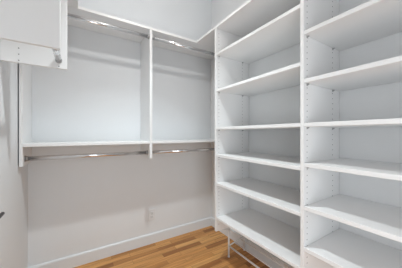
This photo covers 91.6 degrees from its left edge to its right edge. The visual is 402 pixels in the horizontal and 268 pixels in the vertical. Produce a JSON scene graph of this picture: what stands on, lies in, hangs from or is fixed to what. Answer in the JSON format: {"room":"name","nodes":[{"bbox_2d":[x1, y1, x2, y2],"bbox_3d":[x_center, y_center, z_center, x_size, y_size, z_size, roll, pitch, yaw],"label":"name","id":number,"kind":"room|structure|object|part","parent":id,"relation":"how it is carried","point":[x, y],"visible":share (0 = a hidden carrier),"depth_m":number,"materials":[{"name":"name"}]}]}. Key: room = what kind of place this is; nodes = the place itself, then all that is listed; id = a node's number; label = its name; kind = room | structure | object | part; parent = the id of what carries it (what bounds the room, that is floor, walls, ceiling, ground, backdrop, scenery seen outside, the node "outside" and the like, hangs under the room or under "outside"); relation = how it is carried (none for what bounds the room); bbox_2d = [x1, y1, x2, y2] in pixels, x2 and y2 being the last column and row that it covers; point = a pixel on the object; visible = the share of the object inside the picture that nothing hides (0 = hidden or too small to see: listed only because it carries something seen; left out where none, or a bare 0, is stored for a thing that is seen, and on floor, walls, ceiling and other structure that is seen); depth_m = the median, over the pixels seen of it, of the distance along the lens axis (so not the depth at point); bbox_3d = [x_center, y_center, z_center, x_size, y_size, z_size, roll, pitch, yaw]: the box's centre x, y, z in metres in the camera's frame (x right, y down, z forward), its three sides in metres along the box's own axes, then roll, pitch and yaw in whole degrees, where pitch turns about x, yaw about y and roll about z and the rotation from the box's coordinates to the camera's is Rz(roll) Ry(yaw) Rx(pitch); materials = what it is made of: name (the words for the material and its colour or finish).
{"room":"walk-in closet","nodes":[
{"label":"walk-in closet","id":0,"kind":"room"},
{"bbox_2d":[0,60,27,267],"bbox_3d":[-0.699,-0.293,0.367,0.120,2.900,2.706,0,0,-32],"label":"wall","id":1,"kind":"structure","parent":0,"point":[13,178],"depth_m":1.15,"materials":[{"name":"paint"}]},
{"bbox_2d":[0,0,77,69],"bbox_3d":[-0.877,-0.667,1.081,0.335,0.584,0.686,0,0,-32],"label":"upper cabinet","id":2,"kind":"object","parent":1,"relation":"attached to","point":[32,32],"visible":1,"depth_m":0.84,"materials":[{"name":"white wood"}]},
{"bbox_3d":[-0.739,-0.656,0.798,0.268,0.562,0.020,0,0,-32],"label":"panel","id":3,"kind":"part","parent":2,"relation":"part of","materials":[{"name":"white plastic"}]},
{"bbox_3d":[-0.734,-0.421,0.991,0.030,0.030,0.297,0,0,-32],"label":"closet rod","id":4,"kind":"part","parent":2,"relation":"part of","materials":[{"name":"silver metal"}]},
{"bbox_2d":[28,0,211,266],"bbox_3d":[-0.648,-0.293,2.068,2.016,2.900,0.120,0,0,-32],"label":"wall","id":5,"kind":"structure","parent":0,"point":[76,205],"depth_m":1.90,"materials":[{"name":"paint"}]},
{"bbox_2d":[19,5,214,166],"bbox_3d":[-0.533,-0.370,1.885,1.774,1.178,0.308,0,0,-32],"label":"shelving unit","id":6,"kind":"object","parent":5,"relation":"attached to","point":[80,17],"visible":0.66,"depth_m":1.75,"materials":[{"name":"white wood"}]},
{"bbox_3d":[-1.271,-0.359,1.421,0.018,1.156,0.307,0,0,-32],"label":"panel","id":7,"kind":"part","parent":6,"relation":"part of","materials":[{"name":"white plastic"}]},
{"bbox_2d":[23,140,149,146],"bbox_3d":[-0.902,0.076,1.653,0.854,0.022,0.306,0,0,-32],"label":"shelf","id":8,"kind":"object","parent":6,"relation":"attached to","point":[27,143],"depth_m":1.50,"materials":[{"name":"white laminate"}]},
{"bbox_3d":[-0.854,0.171,1.577,0.850,0.031,0.022,0,0,-32],"label":"closet rod","id":9,"kind":"part","parent":6,"relation":"part of","materials":[{"name":"silver metal"}]},
{"bbox_3d":[-0.832,-0.879,1.541,0.850,0.031,0.022,0,0,-32],"label":"closet rod","id":10,"kind":"part","parent":6,"relation":"part of","materials":[{"name":"silver metal"}]},
{"bbox_3d":[-0.530,-0.359,1.887,0.024,1.156,0.307,0,0,-32],"label":"panel","id":11,"kind":"part","parent":6,"relation":"part of","materials":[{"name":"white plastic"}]},
{"bbox_2d":[152,139,214,143],"bbox_3d":[-0.160,0.076,2.120,0.850,0.022,0.306,0,0,-32],"label":"shelf","id":12,"kind":"object","parent":6,"relation":"attached to","point":[190,140],"depth_m":1.96,"materials":[{"name":"white laminate"}]},
{"bbox_3d":[-0.112,0.171,2.044,0.846,0.031,0.022,0,0,-32],"label":"closet rod","id":13,"kind":"part","parent":6,"relation":"part of","materials":[{"name":"silver metal"}]},
{"bbox_3d":[-0.089,-0.879,2.007,0.846,0.031,0.022,0,0,-32],"label":"closet rod","id":14,"kind":"part","parent":6,"relation":"part of","materials":[{"name":"silver metal"}]},
{"bbox_3d":[0.209,-0.359,2.352,0.021,1.156,0.307,0,0,-32],"label":"panel","id":15,"kind":"part","parent":6,"relation":"part of","materials":[{"name":"white plastic"}]},
{"bbox_2d":[28,217,211,267],"bbox_3d":[-0.613,1.105,2.011,1.776,0.104,0.014,0,0,-32],"label":"baseboard","id":16,"kind":"structure","parent":5,"relation":"attached to","point":[75,260],"depth_m":1.90,"materials":[{"name":"paint"}]},
{"bbox_2d":[149,209,154,220],"bbox_3d":[-0.521,0.855,2.072,0.070,0.114,0.008,0,0,-32],"label":"outlet","id":17,"kind":"object","parent":5,"relation":"attached to","point":[152,211],"visible":1,"depth_m":2.07,"materials":[{"name":"white plastic"}]},
{"bbox_2d":[74,226,269,267],"bbox_3d":[0.279,1.207,0.593,2.016,0.100,3.606,0,0,-32],"label":"floor","id":18,"kind":"structure","parent":0,"point":[206,247],"depth_m":1.88,"materials":[{"name":"brown wood"}]},
{"bbox_2d":[222,228,293,267],"bbox_3d":[0.488,1.018,1.606,0.288,0.277,0.661,0,0,-32],"label":"shoe rack","id":19,"kind":"object","parent":18,"relation":"on","point":[228,229],"visible":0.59,"depth_m":1.75,"materials":[{"name":"white metal"}]},
{"bbox_3d":[0.262,1.023,1.842,0.017,0.256,0.017,0,0,-32],"label":"leg","id":20,"kind":"part","parent":19,"relation":"part of","materials":[{"name":"white metal"}]},
{"bbox_3d":[0.432,1.054,1.571,0.016,0.016,0.640,0,0,-32],"label":"rail","id":21,"kind":"part","parent":19,"relation":"part of","materials":[{"name":"white metal"}]},
{"bbox_3d":[0.491,1.040,1.608,0.011,0.011,0.640,0,0,-32],"label":"rail","id":22,"kind":"part","parent":19,"relation":"part of","materials":[{"name":"white metal"}]},
{"bbox_3d":[0.551,1.026,1.645,0.011,0.011,0.640,0,0,-32],"label":"rail","id":23,"kind":"part","parent":19,"relation":"part of","materials":[{"name":"white metal"}]},
{"bbox_2d":[212,0,401,265],"bbox_3d":[0.906,-0.293,1.377,0.120,2.900,2.706,0,0,-32],"label":"wall","id":24,"kind":"structure","parent":0,"point":[384,101],"depth_m":1.24,"materials":[{"name":"paint"}]},
{"bbox_2d":[211,217,291,267],"bbox_3d":[0.821,1.105,1.386,0.014,0.104,2.572,0,0,-32],"label":"baseboard","id":25,"kind":"structure","parent":24,"relation":"attached to","point":[234,236],"depth_m":1.86,"materials":[{"name":"paint"}]},
{"bbox_2d":[197,0,401,267],"bbox_3d":[0.635,-0.048,1.308,0.405,1.822,1.911,0,0,-32],"label":"shelving unit","id":26,"kind":"object","parent":24,"relation":"attached to","point":[256,30],"visible":1,"depth_m":1.17,"materials":[{"name":"white wood"}]},
{"bbox_3d":[0.298,-0.037,1.843,0.405,1.800,0.021,0,0,-32],"label":"panel","id":27,"kind":"part","parent":26,"relation":"part of","materials":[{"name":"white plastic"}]},
{"bbox_3d":[0.510,0.743,1.507,0.404,0.021,0.772,0,0,-32],"label":"shelf","id":28,"kind":"part","parent":26,"relation":"part of","materials":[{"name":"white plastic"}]},
{"bbox_3d":[0.510,0.443,1.507,0.404,0.021,0.772,0,0,-32],"label":"shelf","id":29,"kind":"part","parent":26,"relation":"part of","materials":[{"name":"white plastic"}]},
{"bbox_3d":[0.510,0.190,1.507,0.404,0.021,0.772,0,0,-32],"label":"shelf","id":30,"kind":"part","parent":26,"relation":"part of","materials":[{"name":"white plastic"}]},
{"bbox_3d":[0.510,-0.050,1.507,0.404,0.021,0.772,0,0,-32],"label":"shelf","id":31,"kind":"part","parent":26,"relation":"part of","materials":[{"name":"white plastic"}]},
{"bbox_3d":[0.510,-0.384,1.507,0.404,0.021,0.772,0,0,-32],"label":"shelf","id":32,"kind":"part","parent":26,"relation":"part of","materials":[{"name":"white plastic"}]},
{"bbox_3d":[0.510,-0.705,1.507,0.404,0.021,0.772,0,0,-32],"label":"shelf","id":33,"kind":"part","parent":26,"relation":"part of","materials":[{"name":"white plastic"}]},
{"bbox_3d":[0.721,-0.037,1.171,0.405,1.800,0.021,0,0,-32],"label":"panel","id":34,"kind":"part","parent":26,"relation":"part of","materials":[{"name":"white plastic"}]},
{"bbox_3d":[0.928,0.623,0.842,0.404,0.021,0.757,0,0,-32],"label":"shelf","id":35,"kind":"part","parent":26,"relation":"part of","materials":[{"name":"white plastic"}]},
{"bbox_3d":[0.928,0.400,0.842,0.404,0.021,0.757,0,0,-32],"label":"shelf","id":36,"kind":"part","parent":26,"relation":"part of","materials":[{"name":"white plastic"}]},
{"bbox_3d":[0.928,0.167,0.842,0.404,0.021,0.757,0,0,-32],"label":"shelf","id":37,"kind":"part","parent":26,"relation":"part of","materials":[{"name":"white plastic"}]},
{"bbox_3d":[0.928,-0.050,0.842,0.404,0.021,0.757,0,0,-32],"label":"shelf","id":38,"kind":"part","parent":26,"relation":"part of","materials":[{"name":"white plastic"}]},
{"bbox_3d":[0.928,-0.286,0.842,0.404,0.021,0.757,0,0,-32],"label":"shelf","id":39,"kind":"part","parent":26,"relation":"part of","materials":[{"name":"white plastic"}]},
{"bbox_3d":[0.928,-0.547,0.842,0.404,0.021,0.757,0,0,-32],"label":"shelf","id":40,"kind":"part","parent":26,"relation":"part of","materials":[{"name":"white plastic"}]}
]}

